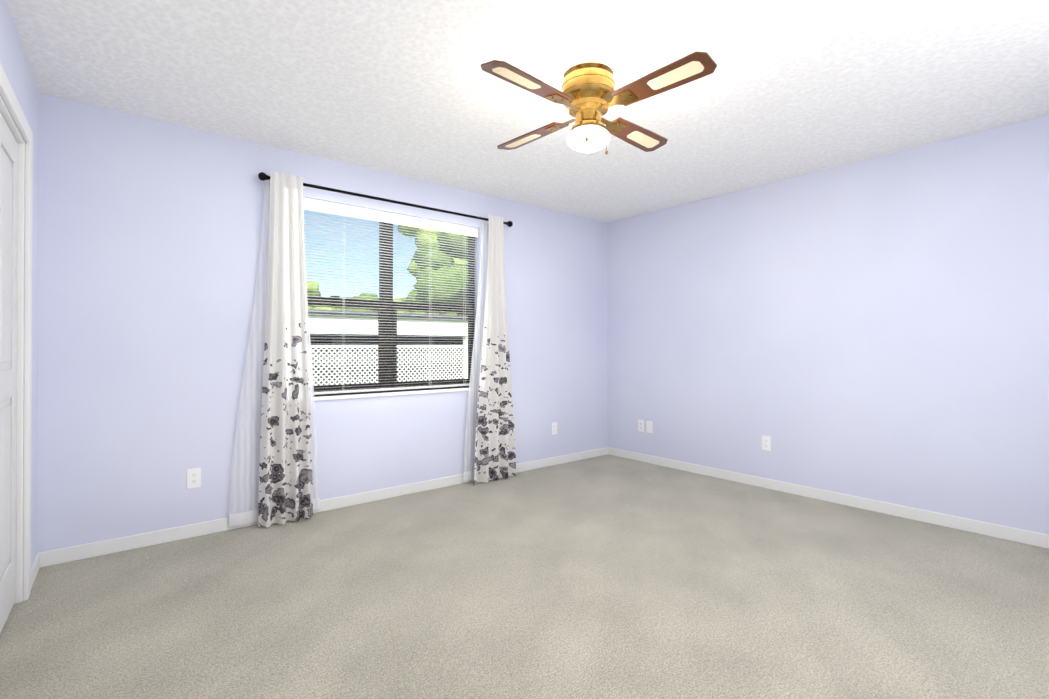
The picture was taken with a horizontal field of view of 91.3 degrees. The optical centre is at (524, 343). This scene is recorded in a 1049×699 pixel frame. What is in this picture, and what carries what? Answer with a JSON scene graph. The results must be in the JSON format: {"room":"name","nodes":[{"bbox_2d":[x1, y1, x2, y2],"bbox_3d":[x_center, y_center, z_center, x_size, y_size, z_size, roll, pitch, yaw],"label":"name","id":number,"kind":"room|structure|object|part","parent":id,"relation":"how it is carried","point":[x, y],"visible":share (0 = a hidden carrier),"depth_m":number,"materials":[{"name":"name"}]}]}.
{"room":"empty bedroom","nodes":[
{"label":"empty bedroom","id":0,"kind":"room"},
{"bbox_2d":[0,0,38,600],"bbox_3d":[-1.304,-0.080,0.952,0.287,2.440,4.127,0,0,-39],"label":"wall","id":1,"kind":"structure","parent":0,"point":[16,66],"depth_m":2.49,"materials":[{"name":"purple paint"}]},
{"bbox_2d":[0,113,17,632],"bbox_3d":[-1.696,0.119,1.555,0.065,2.019,1.788,0,0,-37],"label":"bifold closet door","id":2,"kind":"structure","parent":1,"relation":"in","point":[8,257],"depth_m":2.11,"materials":[{"name":"white paint"}]},
{"bbox_2d":[0,63,32,603],"bbox_3d":[-1.732,0.083,1.525,0.230,2.120,1.959,0,0,-39],"label":"trim","id":3,"kind":"structure","parent":1,"relation":"attached to","point":[24,378],"depth_m":2.28,"materials":[{"name":"white paint"}]},
{"bbox_2d":[31,553,39,587],"bbox_3d":[-2.381,1.109,2.484,0.025,0.078,0.345,0,0,-39],"label":"baseboard","id":4,"kind":"structure","parent":1,"relation":"attached to","point":[35,566],"depth_m":2.50,"materials":[{"name":"white paint"}]},
{"bbox_2d":[37,93,607,552],"bbox_3d":[-0.858,-0.063,4.078,4.670,2.440,0.150,0,0,-39],"label":"wall","id":5,"kind":"structure","parent":0,"point":[149,241],"depth_m":3.06,"materials":[{"name":"purple paint"}]},
{"bbox_2d":[187,467,200,488],"bbox_3d":[-1.971,0.801,3.057,0.070,0.115,0.010,0,0,-39],"label":"electrical outlet","id":6,"kind":"object","parent":5,"relation":"attached to","point":[193,477],"visible":1,"depth_m":3.06,"materials":[{"name":"white plastic"}]},
{"bbox_2d":[37,447,607,567],"bbox_3d":[-0.806,1.117,4.008,4.370,0.078,0.014,0,0,-39],"label":"baseboard","id":7,"kind":"structure","parent":5,"relation":"attached to","point":[81,552],"depth_m":3.13,"materials":[{"name":"white paint"}]},
{"bbox_2d":[229,171,515,527],"bbox_3d":[-0.972,0.030,3.869,2.210,2.228,0.286,0,0,-39],"label":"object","id":8,"kind":"object","parent":5,"relation":"in","point":[275,475],"depth_m":3.60,"materials":[{"name":"sheer white fabric"}]},
{"bbox_3d":[-1.515,0.026,3.285,0.330,2.228,0.071,0,0,-39],"label":"curtain panel","id":9,"kind":"part","parent":8,"relation":"part of","materials":[{"name":"white fabric"}]},
{"bbox_3d":[-0.907,-1.049,3.875,2.022,0.070,0.110,0,0,-39],"label":"curtain rod","id":10,"kind":"part","parent":8,"relation":"part of","materials":[{"name":"black metal"}]},
{"bbox_3d":[-0.258,0.032,4.316,0.435,2.228,0.071,0,0,-39],"label":"curtain panel","id":11,"kind":"part","parent":8,"relation":"part of","materials":[{"name":"white fabric"}]},
{"bbox_2d":[551,422,556,434],"bbox_3d":[0.286,0.811,4.909,0.070,0.115,0.010,0,0,-39],"label":"electrical outlet","id":12,"kind":"object","parent":5,"relation":"attached to","point":[553,428],"visible":1,"depth_m":4.90,"materials":[{"name":"white plastic"}]},
{"bbox_2d":[0,455,1048,698],"bbox_3d":[0.195,1.207,2.236,5.370,0.120,4.324,0,0,-39],"label":"floor","id":13,"kind":"structure","parent":0,"point":[608,577],"depth_m":2.25,"materials":[{"name":"carpet"}]},
{"bbox_2d":[6,0,1048,222],"bbox_3d":[0.195,-1.353,2.249,5.370,0.120,4.324,0,0,-39],"label":"ceiling","id":14,"kind":"structure","parent":0,"point":[786,89],"depth_m":2.50,"materials":[{"name":"white paint"}]},
{"bbox_2d":[481,51,716,154],"bbox_3d":[0.307,-1.100,2.467,0.944,0.384,0.944,0,0,2],"label":"ceiling fan","id":15,"kind":"object","parent":14,"relation":"attached to","point":[588,96],"visible":1,"depth_m":2.36,"materials":[{"name":"brown wood"}]},
{"bbox_3d":[0.307,-0.970,2.466,0.212,0.109,0.212,0,0,-39],"label":"fan globe glass","id":16,"kind":"part","parent":15,"relation":"part of","materials":[{"name":"white glass"}]},
{"bbox_2d":[608,115,1048,534],"bbox_3d":[2.260,-0.065,3.840,0.150,2.440,4.174,0,0,-39],"label":"wall","id":17,"kind":"structure","parent":0,"point":[876,328],"depth_m":3.59,"materials":[{"name":"purple paint"}]},
{"bbox_2d":[638,419,643,431],"bbox_3d":[1.150,0.809,5.063,0.010,0.115,0.070,0,0,-39],"label":"electrical outlet","id":18,"kind":"object","parent":17,"relation":"attached to","point":[641,425],"visible":1,"depth_m":5.06,"materials":[{"name":"white plastic"}]},
{"bbox_2d":[646,421,652,432],"bbox_3d":[1.212,0.809,4.984,0.014,0.115,0.070,0,0,-39],"label":"wall plate","id":19,"kind":"object","parent":17,"relation":"attached to","point":[649,426],"visible":1,"depth_m":4.98,"materials":[{"name":"white plastic"}]},
{"bbox_2d":[762,435,770,450],"bbox_3d":[1.937,0.797,4.104,0.010,0.115,0.070,0,0,-39],"label":"electrical outlet","id":20,"kind":"object","parent":17,"relation":"attached to","point":[766,442],"visible":1,"depth_m":4.10,"materials":[{"name":"white plastic"}]},
{"bbox_2d":[608,447,1048,548],"bbox_3d":[2.154,1.117,3.834,0.014,0.078,4.010,0,0,-39],"label":"baseboard","id":21,"kind":"structure","parent":17,"relation":"attached to","point":[1037,539],"depth_m":3.58,"materials":[{"name":"white paint"}]},
{"label":"outside","id":22,"kind":"structure","parent":0,"visible":0},
{"bbox_3d":[-18.334,2.081,45.562,110.000,0.200,86.076,0,0,-39],"label":"grass","id":23,"kind":"structure","parent":22,"visible":0},
{"bbox_2d":[307,282,343,310],"bbox_3d":[-14.415,-1.237,37.000,3.060,6.447,1.947,0,0,-39],"label":"tree","id":24,"kind":"object","parent":23,"relation":"on","point":[330,308],"depth_m":36.33,"materials":[{"name":"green plant"}]},
{"bbox_2d":[308,309,467,385],"bbox_3d":[-3.808,0.329,17.231,16.300,2.998,5.189,0,0,-39],"label":"fence","id":25,"kind":"object","parent":23,"relation":"on","point":[340,364],"depth_m":14.61,"materials":[{"name":"white paint"}]},
{"bbox_2d":[397,225,438,314],"bbox_3d":[-5.238,-3.102,27.091,2.908,10.071,3.018,0,0,-39],"label":"tree","id":26,"kind":"object","parent":23,"relation":"on","point":[418,242],"depth_m":26.34,"materials":[{"name":"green plant"}]},
{"bbox_2d":[405,290,445,314],"bbox_3d":[-8.139,-1.774,42.946,3.616,7.591,2.566,0,0,-39],"label":"tree","id":27,"kind":"object","parent":23,"relation":"on","point":[417,312],"depth_m":42.10,"materials":[{"name":"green plant"}]},
{"bbox_2d":[412,254,467,314],"bbox_3d":[-4.848,-3.722,30.904,5.177,11.357,5.025,0,0,-39],"label":"tree","id":28,"kind":"object","parent":23,"relation":"on","point":[451,266],"depth_m":29.51,"materials":[{"name":"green plant"}]},
{"bbox_2d":[413,232,467,315],"bbox_3d":[-3.130,-1.739,24.202,4.618,7.328,3.182,0,0,-39],"label":"tree","id":29,"kind":"object","parent":23,"relation":"on","point":[441,293],"depth_m":23.09,"materials":[{"name":"green plant"}]},
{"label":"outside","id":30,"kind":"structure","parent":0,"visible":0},
{"bbox_2d":[343,293,378,311],"bbox_3d":[-22.005,-3.417,69.168,7.486,6.630,7.344,0,0,-39],"label":"tree","id":31,"kind":"object","parent":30,"point":[370,310],"depth_m":66.72,"materials":[{"name":"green plant"}]}
]}

